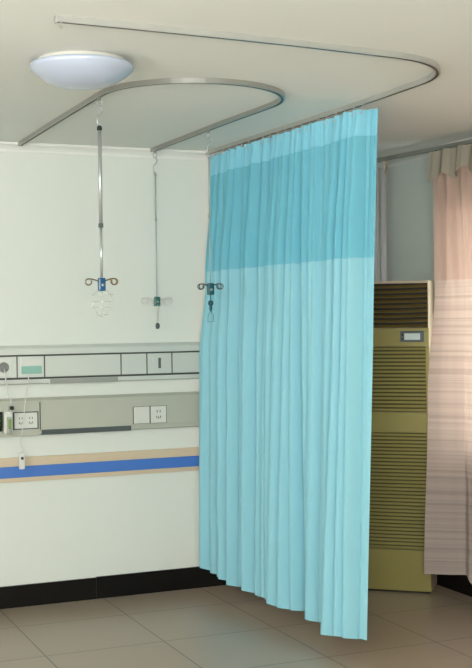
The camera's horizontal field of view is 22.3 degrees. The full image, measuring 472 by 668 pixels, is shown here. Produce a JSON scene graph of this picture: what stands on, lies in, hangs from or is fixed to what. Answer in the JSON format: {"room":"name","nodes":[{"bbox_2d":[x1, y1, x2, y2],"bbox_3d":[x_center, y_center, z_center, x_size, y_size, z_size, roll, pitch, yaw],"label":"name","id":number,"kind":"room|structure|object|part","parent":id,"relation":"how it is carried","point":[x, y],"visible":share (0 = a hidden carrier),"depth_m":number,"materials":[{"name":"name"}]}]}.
{"room":"hospital room","nodes":[
{"label":"hospital room","id":0,"kind":"room"},
{"bbox_2d":[0,152,379,586],"bbox_3d":[-1.840,0.258,7.102,6.520,2.800,0.150,-1,1,-23],"label":"wall","id":1,"kind":"structure","parent":0,"point":[89,527],"depth_m":7.44,"materials":[{"name":"white paint"}]},
{"bbox_2d":[0,391,198,436],"bbox_3d":[-1.269,0.500,7.233,2.265,0.226,0.065,-1,1,-23],"label":"equipment trunking","id":2,"kind":"object","parent":1,"relation":"attached to","point":[115,412],"visible":0.98,"depth_m":7.40,"materials":[{"name":"grey"}]},
{"bbox_2d":[0,368,13,433],"bbox_3d":[-1.370,0.396,7.113,0.099,0.390,0.087,-1,1,-23],"label":"oxygen flowmeter","id":3,"kind":"object","parent":2,"relation":"attached to","point":[6,427],"visible":1,"depth_m":7.10,"materials":[{"name":"white plastic"}]},
{"bbox_3d":[-1.262,0.520,7.207,0.139,0.094,0.009,-1,1,-23],"label":"socket plate","id":4,"kind":"part","parent":2,"relation":"part of","materials":[{"name":"white plastic"}]},
{"bbox_2d":[134,407,149,423],"bbox_3d":[-0.590,0.507,7.498,0.103,0.104,0.010,-1,1,-23],"label":"switch plate","id":5,"kind":"object","parent":2,"relation":"attached to","point":[141,414],"depth_m":7.49,"materials":[{"name":"white plastic"}]},
{"bbox_3d":[-0.488,0.505,7.542,0.103,0.104,0.010,-1,1,-23],"label":"socket plate","id":6,"kind":"part","parent":2,"relation":"part of","materials":[{"name":"white plastic"}]},
{"bbox_2d":[0,447,198,482],"bbox_3d":[-1.271,0.818,7.252,2.265,0.148,0.032,-1,1,-23],"label":"guard","id":7,"kind":"object","parent":1,"relation":"attached to","point":[68,466],"visible":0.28,"depth_m":7.42,"materials":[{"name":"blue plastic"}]},
{"bbox_2d":[0,342,199,384],"bbox_3d":[-1.272,0.187,7.228,2.265,0.237,0.067,-1,1,-23],"label":"panel","id":8,"kind":"object","parent":1,"relation":"attached to","point":[115,362],"visible":0.98,"depth_m":7.39,"materials":[{"name":"silver metal"}]},
{"bbox_2d":[0,362,8,372],"bbox_3d":[-1.383,0.199,7.149,0.064,0.064,0.010,-1,1,-23],"label":"outlet","id":9,"kind":"object","parent":8,"relation":"attached to","point":[3,365],"depth_m":7.15,"materials":[{"name":"grey"}]},
{"bbox_2d":[0,358,10,375],"bbox_3d":[-1.384,0.198,7.155,0.085,0.106,0.005,-1,1,-23],"label":"outlet plate","id":10,"kind":"object","parent":8,"relation":"attached to","point":[5,363],"depth_m":7.15,"materials":[{"name":"white plastic"}]},
{"bbox_2d":[19,373,28,468],"bbox_3d":[-1.264,0.518,7.182,0.084,0.579,0.029,-1,1,-41],"label":"handset","id":11,"kind":"object","parent":8,"relation":"hanging from","point":[21,455],"visible":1,"depth_m":7.17,"materials":[{"name":"white plastic"}]},
{"bbox_3d":[-1.229,0.216,7.216,0.125,0.048,0.004,-1,1,-23],"label":"call button plate","id":12,"kind":"part","parent":8,"relation":"part of","materials":[{"name":"teal plastic"}]},
{"bbox_2d":[49,377,117,383],"bbox_3d":[-0.931,0.283,7.356,0.430,0.029,0.013,-1,1,-23],"label":"light fixture","id":13,"kind":"object","parent":8,"relation":"attached to","point":[52,380],"depth_m":7.34,"materials":[{"name":"grey plastic"}]},
{"bbox_3d":[-0.631,0.186,7.478,0.093,0.096,0.005,-1,1,-23],"label":"socket plate","id":14,"kind":"part","parent":8,"relation":"part of","materials":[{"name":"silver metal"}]},
{"bbox_3d":[-0.480,0.183,7.543,0.089,0.096,0.005,-1,1,-23],"label":"socket plate","id":15,"kind":"part","parent":8,"relation":"part of","materials":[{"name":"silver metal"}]},
{"bbox_2d":[158,358,160,367],"bbox_3d":[-0.480,0.182,7.539,0.018,0.066,0.003,-1,1,-23],"label":"socket","id":16,"kind":"object","parent":8,"relation":"attached to","point":[159,359],"depth_m":7.54,"materials":[{"name":"grey plastic"}]},
{"bbox_2d":[0,566,225,608],"bbox_3d":[-1.790,1.590,7.042,6.218,0.136,0.016,-1,1,-23],"label":"baseboard","id":17,"kind":"structure","parent":1,"relation":"attached to","point":[98,587],"depth_m":7.46,"materials":[{"name":"black stone"}]},
{"bbox_2d":[0,141,386,167],"bbox_3d":[-1.818,-1.114,6.994,6.220,0.054,0.050,-1,1,-23],"label":"trim","id":18,"kind":"structure","parent":1,"relation":"attached to","point":[5,146],"depth_m":7.42,"materials":[{"name":"white paint"}]},
{"bbox_2d":[375,167,386,280],"bbox_3d":[0.996,0.236,8.196,0.096,2.745,0.081,-1,1,-23],"label":"pipe","id":19,"kind":"object","parent":1,"relation":"attached to","point":[382,176],"visible":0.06,"depth_m":8.17,"materials":[{"name":"white"}]},
{"bbox_2d":[0,0,471,157],"bbox_3d":[-0.145,-1.176,3.100,6.520,0.120,8.825,-1,1,-23],"label":"ceiling","id":20,"kind":"structure","parent":0,"point":[313,82],"depth_m":5.17,"materials":[{"name":"white paint"}]},
{"bbox_2d":[29,50,133,89],"bbox_3d":[-0.634,-1.071,4.945,0.429,0.121,0.429,-1,1,-23],"label":"ceiling lamp","id":21,"kind":"object","parent":20,"relation":"attached to","point":[68,69],"visible":1,"depth_m":4.81,"materials":[{"name":"white plastic"}]},
{"bbox_2d":[18,78,284,151],"bbox_3d":[-0.466,-1.139,6.373,0.912,0.024,2.163,-1,1,-23],"label":"rail","id":22,"kind":"object","parent":20,"relation":"attached to","point":[281,95],"visible":1,"depth_m":5.81,"materials":[{"name":"silver metal"}]},
{"bbox_2d":[85,96,117,290],"bbox_3d":[-0.642,-0.663,5.677,0.159,0.919,0.043,-1,1,1],"label":"hanger","id":23,"kind":"object","parent":22,"relation":"hanging from","point":[101,281],"visible":1,"depth_m":5.67,"materials":[{"name":"silver metal"}]},
{"bbox_3d":[-0.680,-0.247,5.672,0.068,0.035,0.015,-1,1,-23],"label":"hook arm","id":24,"kind":"part","parent":23,"relation":"part of","materials":[{"name":"brown metal"}]},
{"bbox_3d":[-0.643,-0.740,5.678,0.018,0.455,0.018,-1,1,-23],"label":"rod","id":25,"kind":"part","parent":23,"relation":"part of","materials":[{"name":"silver metal"}]},
{"bbox_3d":[-0.638,-0.384,5.683,0.013,0.246,0.013,-1,1,-23],"label":"rod","id":26,"kind":"part","parent":23,"relation":"part of","materials":[{"name":"silver metal"}]},
{"bbox_2d":[92,291,112,316],"bbox_3d":[-0.635,-0.145,5.686,0.107,0.126,0.107,-1,1,-23],"label":"cage","id":27,"kind":"object","parent":23,"relation":"attached to","point":[102,294],"visible":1,"depth_m":5.66,"materials":[{"name":"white metal"}]},
{"bbox_3d":[-0.593,-0.248,5.671,0.069,0.035,0.006,-1,1,17],"label":"hook arm","id":28,"kind":"part","parent":23,"relation":"part of","materials":[{"name":"brown metal"}]},
{"bbox_2d":[141,151,172,328],"bbox_3d":[-0.499,-0.588,7.493,0.201,1.116,0.042,-1,1,7],"label":"hanger","id":29,"kind":"object","parent":22,"relation":"hanging from","point":[156,299],"visible":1,"depth_m":7.49,"materials":[{"name":"silver metal"}]},
{"bbox_3d":[-0.502,-0.853,7.491,0.009,0.277,0.009,-1,1,-23],"label":"rod","id":30,"kind":"part","parent":29,"relation":"part of","materials":[{"name":"silver metal"}]},
{"bbox_3d":[-0.497,-0.468,7.496,0.006,0.481,0.006,-1,1,-23],"label":"rod","id":31,"kind":"part","parent":29,"relation":"part of","materials":[{"name":"silver metal"}]},
{"bbox_2d":[197,130,223,321],"bbox_3d":[-0.147,-0.605,6.699,0.148,1.073,0.059,-1,1,1],"label":"hanger","id":32,"kind":"object","parent":22,"relation":"hanging from","point":[210,286],"visible":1,"depth_m":6.70,"materials":[{"name":"silver metal"}]},
{"bbox_3d":[-0.150,-0.823,6.706,0.009,0.327,0.009,-1,1,-23],"label":"rod","id":33,"kind":"part","parent":32,"relation":"part of","materials":[{"name":"silver metal"}]},
{"bbox_3d":[-0.145,-0.466,6.711,0.006,0.374,0.006,-1,1,-23],"label":"rod","id":34,"kind":"part","parent":32,"relation":"part of","materials":[{"name":"silver metal"}]},
{"bbox_3d":[-0.141,-0.157,6.714,0.032,0.064,0.032,-1,1,-23],"label":"ball knob","id":35,"kind":"part","parent":32,"relation":"part of","materials":[{"name":"teal"}]},
{"bbox_2d":[54,15,440,154],"bbox_3d":[0.270,-1.132,5.871,1.396,0.044,3.511,-1,1,7],"label":"rail","id":36,"kind":"object","parent":20,"relation":"attached to","point":[62,19],"visible":0.95,"depth_m":4.72,"materials":[{"name":"silver metal"}]},
{"bbox_2d":[199,104,377,639],"bbox_3d":[0.224,0.210,6.798,0.230,2.714,1.878,-1,1,-27],"label":"privacy curtain","id":37,"kind":"object","parent":36,"relation":"hanging from","point":[286,354],"visible":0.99,"depth_m":6.60,"materials":[{"name":"teal fabric"}]},
{"bbox_2d":[376,139,471,162],"bbox_3d":[1.555,-1.150,6.640,0.115,0.060,3.199,-1,1,-26],"label":"rail","id":38,"kind":"object","parent":20,"relation":"attached to","point":[426,150],"visible":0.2,"depth_m":7.45,"materials":[{"name":"silver metal"}]},
{"bbox_2d":[424,143,471,583],"bbox_3d":[1.710,0.193,6.366,0.235,2.637,2.342,-1,1,-26],"label":"window curtain","id":39,"kind":"object","parent":38,"relation":"hanging from","point":[448,503],"visible":1,"depth_m":7.27,"materials":[{"name":"beige fabric"}]},
{"bbox_2d":[0,584,471,667],"bbox_3d":[-0.108,1.734,3.135,6.520,0.100,8.825,-1,1,-23],"label":"floor","id":40,"kind":"structure","parent":0,"point":[223,626],"depth_m":6.58,"materials":[{"name":"tile"}]},
{"bbox_2d":[368,280,436,593],"bbox_3d":[1.000,0.641,7.634,0.500,1.948,0.269,-1,1,17],"label":"air conditioner","id":41,"kind":"object","parent":40,"relation":"on","point":[403,311],"visible":0.58,"depth_m":7.50,"materials":[{"name":"beige"}]},
{"bbox_2d":[369,432,427,549],"bbox_3d":[0.970,0.983,7.528,0.500,0.728,0.024,-1,1,17],"label":"grille","id":42,"kind":"object","parent":41,"relation":"attached to","point":[398,466],"depth_m":7.51,"materials":[{"name":"yellow metal"}]},
{"bbox_3d":[0.976,1.477,7.534,0.500,0.256,0.024,-1,1,17],"label":"panel","id":43,"kind":"part","parent":41,"relation":"part of","materials":[{"name":"green metal"}]},
{"bbox_2d":[372,347,428,411],"bbox_3d":[0.961,0.284,7.520,0.500,0.406,0.024,-1,1,17],"label":"grille","id":44,"kind":"object","parent":41,"relation":"attached to","point":[399,374],"depth_m":7.50,"materials":[{"name":"yellow metal"}]},
{"bbox_2d":[373,283,427,327],"bbox_3d":[0.958,-0.177,7.523,0.490,0.277,0.004,-1,1,17],"label":"grille","id":45,"kind":"object","parent":41,"relation":"attached to","point":[396,305],"depth_m":7.49,"materials":[{"name":"gold metal"}]},
{"bbox_3d":[0.958,0.021,7.516,0.500,0.115,0.024,-1,1,17],"label":"control panel","id":46,"kind":"part","parent":41,"relation":"part of","materials":[{"name":"green metal"}]},
{"bbox_3d":[0.955,-0.184,7.514,0.500,0.293,0.024,-1,1,17],"label":"outlet frame","id":47,"kind":"part","parent":41,"relation":"part of","materials":[{"name":"beige"}]},
{"bbox_2d":[386,158,434,300],"bbox_3d":[2.799,0.232,4.375,0.150,2.800,8.525,-1,1,-23],"label":"wall","id":48,"kind":"structure","parent":0,"point":[410,223],"depth_m":7.97,"materials":[{"name":"white paint"}]},
{"bbox_2d":[385,137,471,166],"bbox_3d":[2.700,-1.138,4.296,0.050,0.054,8.475,-1,1,-23],"label":"trim","id":49,"kind":"structure","parent":48,"relation":"attached to","point":[399,161],"depth_m":7.91,"materials":[{"name":"white paint"}]},
{"bbox_2d":[437,574,471,596],"bbox_3d":[2.744,1.567,4.350,0.014,0.132,8.505,-1,1,-23],"label":"baseboard","id":50,"kind":"structure","parent":48,"relation":"attached to","point":[458,583],"depth_m":7.51,"materials":[{"name":"black stone"}]}
]}

